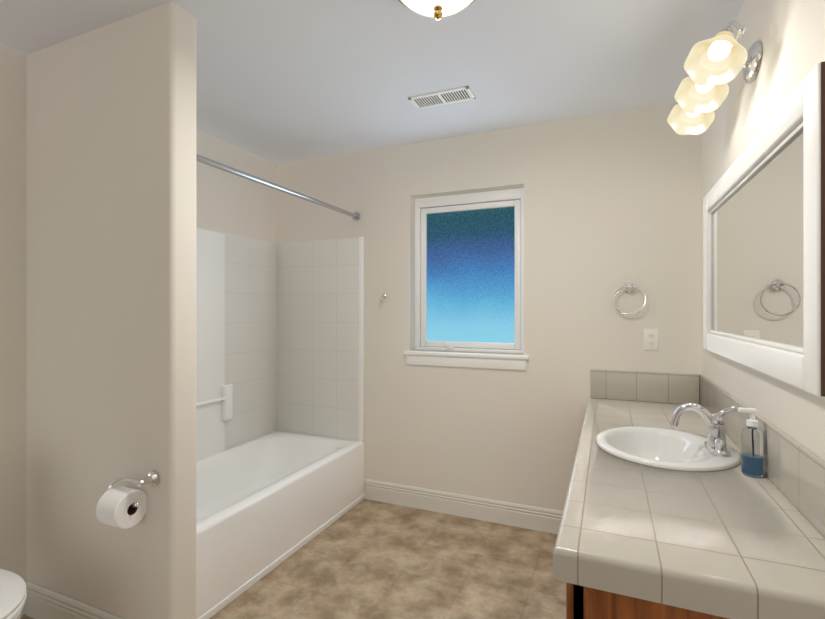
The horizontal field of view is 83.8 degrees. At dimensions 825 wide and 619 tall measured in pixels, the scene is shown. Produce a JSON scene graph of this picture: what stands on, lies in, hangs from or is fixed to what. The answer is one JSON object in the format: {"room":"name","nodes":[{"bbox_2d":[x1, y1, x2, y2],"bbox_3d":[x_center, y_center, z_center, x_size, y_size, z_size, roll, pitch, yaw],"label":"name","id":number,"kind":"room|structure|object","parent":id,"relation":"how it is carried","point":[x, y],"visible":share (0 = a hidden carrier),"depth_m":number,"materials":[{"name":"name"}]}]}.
{"room":"bathroom","nodes":[
{"label":"bathroom","id":0,"kind":"room"},
{"bbox_2d":[26,2,195,618],"bbox_3d":[-1.259,0.103,1.897,0.894,2.440,0.120,0,0,23],"label":"wall","id":1,"kind":"structure","parent":0,"point":[110,253],"depth_m":1.79,"materials":[{"name":"paint"}]},
{"bbox_2d":[22,581,122,618],"bbox_3d":[-1.260,1.255,1.834,0.878,0.136,0.039,0,0,23],"label":"baseboard","id":2,"kind":"structure","parent":1,"relation":"attached to","point":[42,602],"depth_m":1.92,"materials":[{"name":"white paint"}]},
{"bbox_2d":[96,471,158,528],"bbox_3d":[-1.046,0.694,1.682,0.208,0.195,0.132,0,0,23],"label":"toilet paper holder","id":3,"kind":"object","parent":1,"relation":"attached to","point":[122,507],"visible":1,"depth_m":1.66,"materials":[{"name":"white paper"}]},
{"bbox_2d":[0,44,275,582],"bbox_3d":[-1.882,0.103,1.831,0.200,2.440,4.190,0,0,23],"label":"wall","id":4,"kind":"structure","parent":0,"point":[229,203],"depth_m":1.99,"materials":[{"name":"paint"}]},
{"bbox_2d":[20,499,565,618],"bbox_3d":[-0.502,1.373,1.242,3.200,0.100,4.190,0,0,23],"label":"floor","id":5,"kind":"structure","parent":0,"point":[367,559],"depth_m":2.30,"materials":[{"name":"tile"}]},
{"bbox_2d":[0,569,26,618],"bbox_3d":[-1.539,0.937,1.440,0.725,0.772,0.424,0,0,23],"label":"toilet","id":6,"kind":"object","parent":5,"relation":"on","point":[13,593],"visible":1,"depth_m":1.44,"materials":[{"name":"white ceramic"}]},
{"bbox_2d":[196,227,364,618],"bbox_3d":[-0.985,0.406,2.677,0.777,1.834,1.522,0,0,23],"label":"bathtub","id":7,"kind":"object","parent":5,"relation":"on","point":[279,403],"visible":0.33,"depth_m":3.17,"materials":[{"name":"white plastic"}]},
{"bbox_2d":[566,585,716,618],"bbox_3d":[0.916,0.950,1.721,0.558,0.747,1.786,0,0,23],"label":"bathroom vanity","id":8,"kind":"object","parent":5,"relation":"on","point":[580,603],"depth_m":0.96,"materials":[{"name":"brown wood"}]},
{"bbox_2d":[553,397,824,618],"bbox_3d":[0.912,0.542,1.708,0.557,0.068,1.818,0,0,23],"label":"countertop","id":9,"kind":"structure","parent":8,"relation":"on","point":[707,544],"depth_m":1.02,"materials":[{"name":"beige tile"}]},
{"bbox_2d":[593,421,764,480],"bbox_3d":[0.926,0.574,1.697,0.464,0.164,0.524,0,0,23],"label":"sink","id":10,"kind":"object","parent":9,"relation":"in","point":[623,442],"depth_m":1.76,"materials":[{"name":"white ceramic"}]},
{"bbox_2d":[669,401,736,456],"bbox_3d":[1.021,0.408,1.629,0.189,0.167,0.160,0,0,23],"label":"faucet","id":11,"kind":"object","parent":10,"relation":"on","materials":[{"name":"silver metal"}]},
{"bbox_2d":[738,407,763,476],"bbox_3d":[1.040,0.406,1.415,0.064,0.202,0.056,0,0,23],"label":"soap bottle","id":12,"kind":"object","parent":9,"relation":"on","point":[752,451],"visible":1,"depth_m":1.40,"materials":[{"name":"blue plastic"}]},
{"bbox_2d":[0,0,743,163],"bbox_3d":[-0.502,-1.167,1.242,3.200,0.100,4.190,0,0,23],"label":"ceiling","id":13,"kind":"structure","parent":0,"point":[281,81],"depth_m":2.06,"materials":[{"name":"paint"}]},
{"bbox_2d":[399,0,474,19],"bbox_3d":[0.086,-1.046,1.551,0.322,0.138,0.322,0,0,23],"label":"ceiling light","id":14,"kind":"object","parent":13,"relation":"attached to","point":[437,9],"visible":1,"depth_m":1.56,"materials":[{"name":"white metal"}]},
{"bbox_2d":[408,86,475,108],"bbox_3d":[0.155,-1.113,2.424,0.330,0.007,0.140,0,0,23],"label":"ceiling vent","id":15,"kind":"object","parent":13,"relation":"in","point":[461,94],"visible":1,"depth_m":2.42,"materials":[{"name":"white metal"}]},
{"bbox_2d":[276,102,700,510],"bbox_3d":[0.281,0.103,3.077,2.800,2.440,0.200,0,0,23],"label":"wall","id":16,"kind":"structure","parent":0,"point":[612,203],"depth_m":2.77,"materials":[{"name":"paint"}]},
{"bbox_2d":[196,154,359,220],"bbox_3d":[-0.693,-0.657,2.552,0.058,0.058,1.524,0,0,23],"label":"shower rod","id":17,"kind":"object","parent":16,"relation":"attached to","point":[355,216],"visible":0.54,"depth_m":2.41,"materials":[{"name":"silver metal"}]},
{"bbox_2d":[379,294,385,302],"bbox_3d":[-0.210,-0.075,3.140,0.032,0.065,0.065,0,0,23],"label":"robe hook","id":18,"kind":"object","parent":16,"relation":"attached to","point":[382,296],"visible":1,"depth_m":3.14,"materials":[{"name":"silver metal"}]},
{"bbox_2d":[364,479,562,533],"bbox_3d":[0.352,1.255,2.928,1.491,0.136,0.014,0,0,23],"label":"baseboard","id":19,"kind":"structure","parent":16,"relation":"attached to","point":[495,511],"depth_m":2.92,"materials":[{"name":"white paint"}]},
{"bbox_2d":[404,188,528,369],"bbox_3d":[0.359,-0.200,3.019,0.820,1.135,0.215,0,0,23],"label":"window","id":20,"kind":"structure","parent":16,"relation":"in","point":[469,272],"depth_m":3.04,"materials":[{"name":"blue glass"}]},
{"bbox_2d":[613,283,645,314],"bbox_3d":[1.200,-0.059,2.548,0.164,0.182,0.047,0,0,23],"label":"towel ring","id":21,"kind":"object","parent":16,"relation":"attached to","point":[629,287],"visible":1,"depth_m":2.55,"materials":[{"name":"silver metal"}]},
{"bbox_2d":[644,329,657,349],"bbox_3d":[1.308,0.165,2.523,0.070,0.116,0.009,0,0,23],"label":"electrical outlet","id":22,"kind":"object","parent":16,"relation":"attached to","point":[650,339],"visible":1,"depth_m":2.52,"materials":[{"name":"white plastic"}]},
{"bbox_2d":[701,0,824,461],"bbox_3d":[0.877,0.103,0.653,0.200,2.440,4.190,0,0,23],"label":"wall","id":23,"kind":"structure","parent":0,"point":[789,35],"depth_m":1.43,"materials":[{"name":"paint"}]},
{"bbox_2d":[667,20,761,134],"bbox_3d":[1.042,-0.794,1.595,0.233,0.190,0.611,0,0,23],"label":"sconce","id":24,"kind":"object","parent":23,"relation":"attached to","point":[717,63],"visible":1,"depth_m":1.48,"materials":[{"name":"white glass"}]},
{"bbox_2d":[703,61,824,397],"bbox_3d":[1.158,-0.174,1.609,0.030,0.735,1.332,0,0,23],"label":"mirror","id":25,"kind":"object","parent":23,"relation":"attached to","point":[764,255],"visible":1,"depth_m":1.31,"materials":[{"name":"white mirror"}]}
]}

